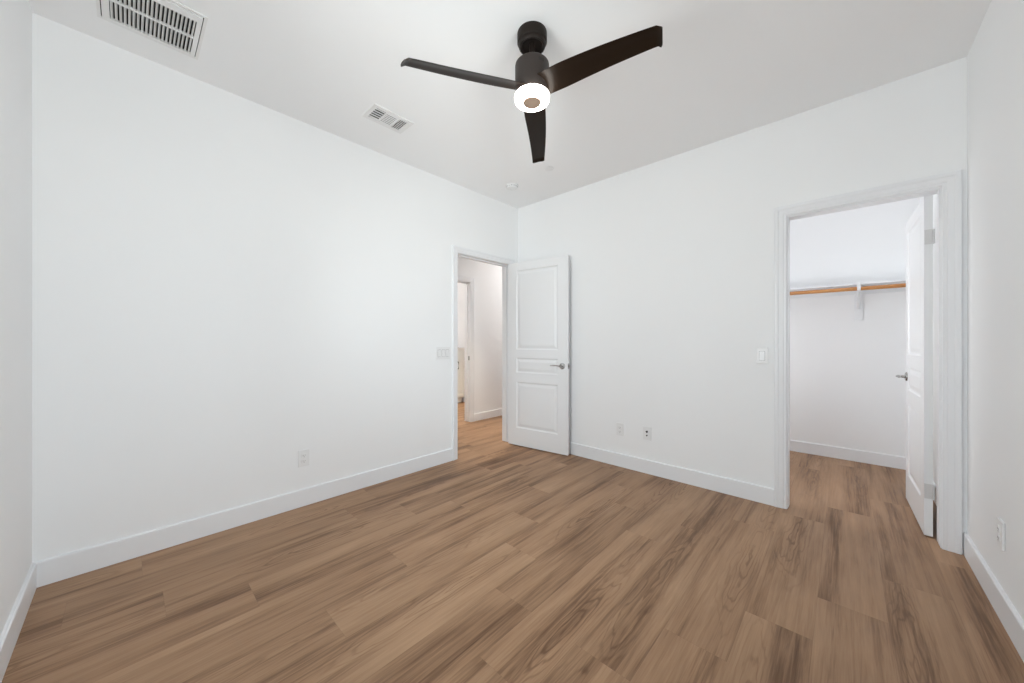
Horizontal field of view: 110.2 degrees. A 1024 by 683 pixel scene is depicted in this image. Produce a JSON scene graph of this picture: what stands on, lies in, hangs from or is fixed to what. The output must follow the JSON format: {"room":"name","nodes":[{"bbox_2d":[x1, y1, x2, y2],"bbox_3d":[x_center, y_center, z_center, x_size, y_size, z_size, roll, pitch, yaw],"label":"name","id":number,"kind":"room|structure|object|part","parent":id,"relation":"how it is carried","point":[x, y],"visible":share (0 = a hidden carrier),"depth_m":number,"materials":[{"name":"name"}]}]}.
{"room":"empty bedroom","nodes":[
{"label":"empty bedroom","id":0,"kind":"room"},
{"bbox_2d":[0,0,31,635],"bbox_3d":[-1.109,-0.193,0.524,3.323,2.740,0.120,0,0,43],"label":"wall","id":1,"kind":"structure","parent":0,"point":[15,15],"depth_m":1.45,"materials":[{"name":"paint"}]},
{"bbox_2d":[0,563,36,682],"bbox_3d":[-1.063,1.117,0.573,3.323,0.120,0.014,0,0,43],"label":"baseboard","id":2,"kind":"structure","parent":1,"relation":"attached to","point":[9,636],"depth_m":1.41,"materials":[{"name":"white paint"}]},
{"bbox_2d":[32,13,517,562],"bbox_3d":[-0.373,-0.193,3.839,0.120,2.740,5.975,0,0,43],"label":"wall","id":3,"kind":"structure","parent":0,"point":[227,286],"depth_m":2.17,"materials":[{"name":"paint"}]},
{"bbox_2d":[33,448,452,587],"bbox_3d":[-1.433,1.117,2.604,0.014,0.120,2.482,0,0,43],"label":"baseboard","id":4,"kind":"structure","parent":3,"relation":"attached to","point":[71,564],"depth_m":2.16,"materials":[{"name":"white paint"}]},
{"bbox_2d":[298,449,308,467],"bbox_3d":[-1.485,0.838,2.548,0.012,0.117,0.072,0,0,43],"label":"power outlet","id":5,"kind":"object","parent":3,"relation":"attached to","point":[303,455],"visible":1,"depth_m":2.54,"materials":[{"name":"white plastic"}]},
{"bbox_2d":[436,347,449,359],"bbox_3d":[-0.661,0.119,3.432,0.014,0.117,0.163,0,0,43],"label":"light switch","id":6,"kind":"object","parent":3,"relation":"attached to","point":[441,352],"visible":1,"depth_m":3.42,"materials":[{"name":"white plastic"}]},
{"bbox_2d":[458,253,507,441],"bbox_3d":[-0.329,0.142,3.887,0.120,2.069,0.800,0,0,43],"label":"trim","id":7,"kind":"structure","parent":3,"relation":"attached to","point":[504,266],"depth_m":4.16,"materials":[{"name":"white paint"}]},
{"bbox_2d":[452,245,514,460],"bbox_3d":[-0.278,0.117,3.840,0.020,2.120,0.901,0,0,43],"label":"trim","id":8,"kind":"structure","parent":3,"relation":"attached to","point":[455,249],"depth_m":3.53,"materials":[{"name":"white paint"}]},
{"bbox_2d":[508,255,568,455],"bbox_3d":[0.257,0.146,3.852,0.771,2.046,0.094,0,0,37],"label":"door","id":9,"kind":"structure","parent":3,"relation":"in","point":[538,290],"depth_m":3.84,"materials":[{"name":"white paint"}]},
{"bbox_2d":[458,283,464,350],"bbox_3d":[-0.610,-0.193,6.681,1.820,2.740,0.120,0,0,43],"label":"wall","id":10,"kind":"structure","parent":0,"point":[461,286],"depth_m":6.94,"materials":[{"name":"paint"}]},
{"bbox_2d":[458,257,501,413],"bbox_3d":[-0.807,-0.193,5.046,0.120,2.740,4.800,0,0,43],"label":"wall","id":11,"kind":"structure","parent":0,"point":[488,277],"depth_m":5.41,"materials":[{"name":"paint"}]},
{"bbox_2d":[458,275,474,421],"bbox_3d":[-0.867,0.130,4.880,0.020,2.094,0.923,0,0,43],"label":"trim","id":12,"kind":"structure","parent":11,"relation":"attached to","point":[471,280],"depth_m":5.19,"materials":[{"name":"white paint"}]},
{"bbox_2d":[475,408,501,420],"bbox_3d":[0.162,1.123,5.989,0.014,0.108,2.100,0,0,43],"label":"baseboard","id":13,"kind":"structure","parent":11,"relation":"attached to","point":[498,412],"depth_m":5.42,"materials":[{"name":"white paint"}]},
{"bbox_2d":[29,0,990,208],"bbox_3d":[-0.206,-1.613,3.752,6.643,0.100,6.075,0,0,43],"label":"ceiling","id":14,"kind":"structure","parent":0,"point":[722,69],"depth_m":1.99,"materials":[{"name":"paint"}]},
{"bbox_2d":[96,0,207,59],"bbox_3d":[-1.730,-1.556,1.720,0.376,0.012,0.364,0,0,43],"label":"ceiling vent","id":15,"kind":"object","parent":14,"relation":"in","point":[172,24],"visible":1,"depth_m":1.74,"materials":[{"name":"white metal"}]},
{"bbox_2d":[362,103,413,133],"bbox_3d":[-0.872,-1.557,2.517,0.186,0.009,0.294,0,0,43],"label":"ceiling vent","id":16,"kind":"object","parent":14,"relation":"in","point":[376,113],"visible":1,"depth_m":2.51,"materials":[{"name":"white metal"}]},
{"bbox_2d":[506,183,517,190],"bbox_3d":[0.000,-1.544,3.595,0.128,0.036,0.128,0,0,43],"label":"smoke detector","id":17,"kind":"object","parent":14,"relation":"attached to","point":[510,186],"visible":1,"depth_m":3.56,"materials":[{"name":"white plastic"}]},
{"bbox_2d":[401,21,662,162],"bbox_3d":[0.178,-1.385,1.718,1.031,0.354,1.120,0,0,43],"label":"ceiling fan","id":18,"kind":"object","parent":14,"relation":"hanging from","point":[535,80],"visible":1,"depth_m":1.73,"materials":[{"name":"black metal"}]},
{"bbox_3d":[-0.221,-1.255,1.688,0.581,0.087,0.116,0,0,-22],"label":"blade","id":19,"kind":"part","parent":18,"relation":"part of","materials":[{"name":"black wood"}]},
{"bbox_2d":[515,84,548,111],"bbox_3d":[0.102,-1.230,1.817,0.176,0.036,0.176,0,0,43],"label":"diffuser","id":20,"kind":"object","parent":18,"relation":"attached to","point":[528,97],"depth_m":1.78,"materials":[{"name":"white glass"}]},
{"bbox_3d":[0.151,-1.255,2.162,0.116,0.087,0.581,0,0,8],"label":"blade","id":21,"kind":"part","parent":18,"relation":"part of","materials":[{"name":"black wood"}]},
{"bbox_3d":[0.376,-1.255,1.603,0.581,0.087,0.116,0,0,38],"label":"blade","id":22,"kind":"part","parent":18,"relation":"part of","materials":[{"name":"black wood"}]},
{"bbox_2d":[545,167,553,170],"bbox_3d":[0.339,-1.557,3.230,0.077,0.010,0.077,0,0,43],"label":"sprinkler cover","id":23,"kind":"object","parent":14,"relation":"attached to","point":[546,168],"visible":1,"depth_m":3.22,"materials":[{"name":"grey plastic"}]},
{"bbox_2d":[1,402,1023,682],"bbox_3d":[-0.199,1.177,3.746,6.623,0.001,6.075,0,0,43],"label":"floor","id":24,"kind":"structure","parent":0,"point":[501,561],"depth_m":1.68,"materials":[{"name":"wood"}]},
{"bbox_2d":[458,348,464,402],"bbox_3d":[-1.444,0.654,6.644,0.630,1.044,1.000,0,0,43],"label":"bathroom vanity","id":25,"kind":"object","parent":24,"relation":"on","point":[461,353],"visible":0.2,"depth_m":6.76,"materials":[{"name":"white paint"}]},
{"bbox_3d":[-1.075,0.282,6.636,0.020,0.190,0.480,0,0,43],"label":"drawer","id":26,"kind":"part","parent":25,"relation":"part of","materials":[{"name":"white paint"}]},
{"bbox_3d":[-1.075,0.725,6.636,0.020,0.675,0.480,0,0,43],"label":"door","id":27,"kind":"part","parent":25,"relation":"part of","materials":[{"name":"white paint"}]},
{"bbox_2d":[518,57,966,553],"bbox_3d":[1.328,-0.193,3.140,3.323,2.740,0.120,0,0,43],"label":"wall","id":28,"kind":"structure","parent":0,"point":[671,259],"depth_m":2.84,"materials":[{"name":"paint"}]},
{"bbox_2d":[616,423,623,435],"bbox_3d":[1.011,0.830,3.344,0.072,0.117,0.012,0,0,43],"label":"power outlet","id":29,"kind":"object","parent":28,"relation":"attached to","point":[619,426],"visible":1,"depth_m":3.34,"materials":[{"name":"white plastic"}]},
{"bbox_2d":[643,426,650,440],"bbox_3d":[1.197,0.823,3.168,0.072,0.117,0.016,0,0,43],"label":"cable jack","id":30,"kind":"object","parent":28,"relation":"attached to","point":[646,430],"visible":1,"depth_m":3.17,"materials":[{"name":"white plastic"}]},
{"bbox_2d":[569,442,773,505],"bbox_3d":[0.968,1.117,3.384,2.463,0.120,0.014,0,0,43],"label":"baseboard","id":31,"kind":"structure","parent":28,"relation":"attached to","point":[761,494],"depth_m":2.96,"materials":[{"name":"white paint"}]},
{"bbox_2d":[756,348,767,363],"bbox_3d":[1.815,0.110,2.593,0.072,0.117,0.014,0,0,43],"label":"light switch","id":32,"kind":"object","parent":28,"relation":"attached to","point":[761,353],"visible":1,"depth_m":2.59,"materials":[{"name":"white plastic"}]},
{"bbox_2d":[774,169,961,554],"bbox_3d":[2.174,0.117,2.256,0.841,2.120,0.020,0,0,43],"label":"trim","id":33,"kind":"structure","parent":28,"relation":"attached to","point":[950,182],"depth_m":2.01,"materials":[{"name":"white paint"}]},
{"bbox_2d":[896,195,934,536],"bbox_3d":[2.707,0.149,2.415,0.101,2.040,0.706,0,0,42],"label":"door","id":34,"kind":"structure","parent":28,"relation":"in","point":[920,233],"depth_m":2.26,"materials":[{"name":"white paint"}]},
{"bbox_2d":[790,197,919,456],"bbox_3d":[3.083,-0.193,3.828,1.693,2.740,0.120,0,0,43],"label":"wall","id":35,"kind":"structure","parent":0,"point":[846,391],"depth_m":3.52,"materials":[{"name":"paint"}]},
{"bbox_2d":[790,440,905,469],"bbox_3d":[3.081,1.120,3.739,1.573,0.114,0.014,0,0,43],"label":"baseboard","id":36,"kind":"structure","parent":35,"relation":"attached to","point":[874,458],"depth_m":3.50,"materials":[{"name":"white paint"}]},
{"bbox_2d":[790,279,905,298],"bbox_3d":[2.983,-0.489,3.634,1.571,0.078,0.299,0,0,43],"label":"closet shelf","id":37,"kind":"object","parent":35,"relation":"attached to","point":[901,281],"visible":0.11,"depth_m":3.43,"materials":[{"name":"white paint"}]},
{"bbox_2d":[854,282,862,319],"bbox_3d":[3.265,-0.365,3.360,0.060,0.330,0.316,0,0,43],"label":"shelf bracket","id":38,"kind":"object","parent":35,"relation":"attached to","point":[858,299],"visible":0.96,"depth_m":3.45,"materials":[{"name":"white metal"}]},
{"bbox_2d":[790,283,905,294],"bbox_3d":[2.892,-0.477,3.535,1.569,0.035,0.035,0,0,43],"label":"closet rod","id":39,"kind":"object","parent":38,"relation":"attached to","point":[902,285],"visible":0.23,"depth_m":3.30,"materials":[{"name":"wood"}]},
{"bbox_3d":[3.255,-0.411,3.356,0.026,0.238,0.297,0,0,43],"label":"bracket arm","id":40,"kind":"part","parent":38,"relation":"part of","materials":[{"name":"white paint"}]},
{"bbox_2d":[920,0,1023,620],"bbox_3d":[1.948,-0.193,1.281,0.120,2.740,5.395,0,0,43],"label":"wall","id":41,"kind":"structure","parent":0,"point":[995,58],"depth_m":1.59,"materials":[{"name":"paint"}]},
{"bbox_2d":[933,481,936,505],"bbox_3d":[3.118,1.120,2.634,0.014,0.114,1.580,0,0,43],"label":"baseboard","id":42,"kind":"structure","parent":41,"relation":"attached to","point":[935,500],"depth_m":2.57,"materials":[{"name":"white paint"}]},
{"bbox_2d":[963,532,1023,661],"bbox_3d":[1.320,1.117,0.704,0.014,0.120,3.455,0,0,43],"label":"baseboard","id":43,"kind":"structure","parent":41,"relation":"attached to","point":[1005,610],"depth_m":1.54,"materials":[{"name":"white paint"}]},
{"bbox_2d":[997,517,1004,550],"bbox_3d":[2.088,0.826,1.527,0.012,0.117,0.072,0,0,43],"label":"power outlet","id":44,"kind":"object","parent":41,"relation":"attached to","point":[1000,524],"visible":1,"depth_m":1.51,"materials":[{"name":"white plastic"}]}
]}

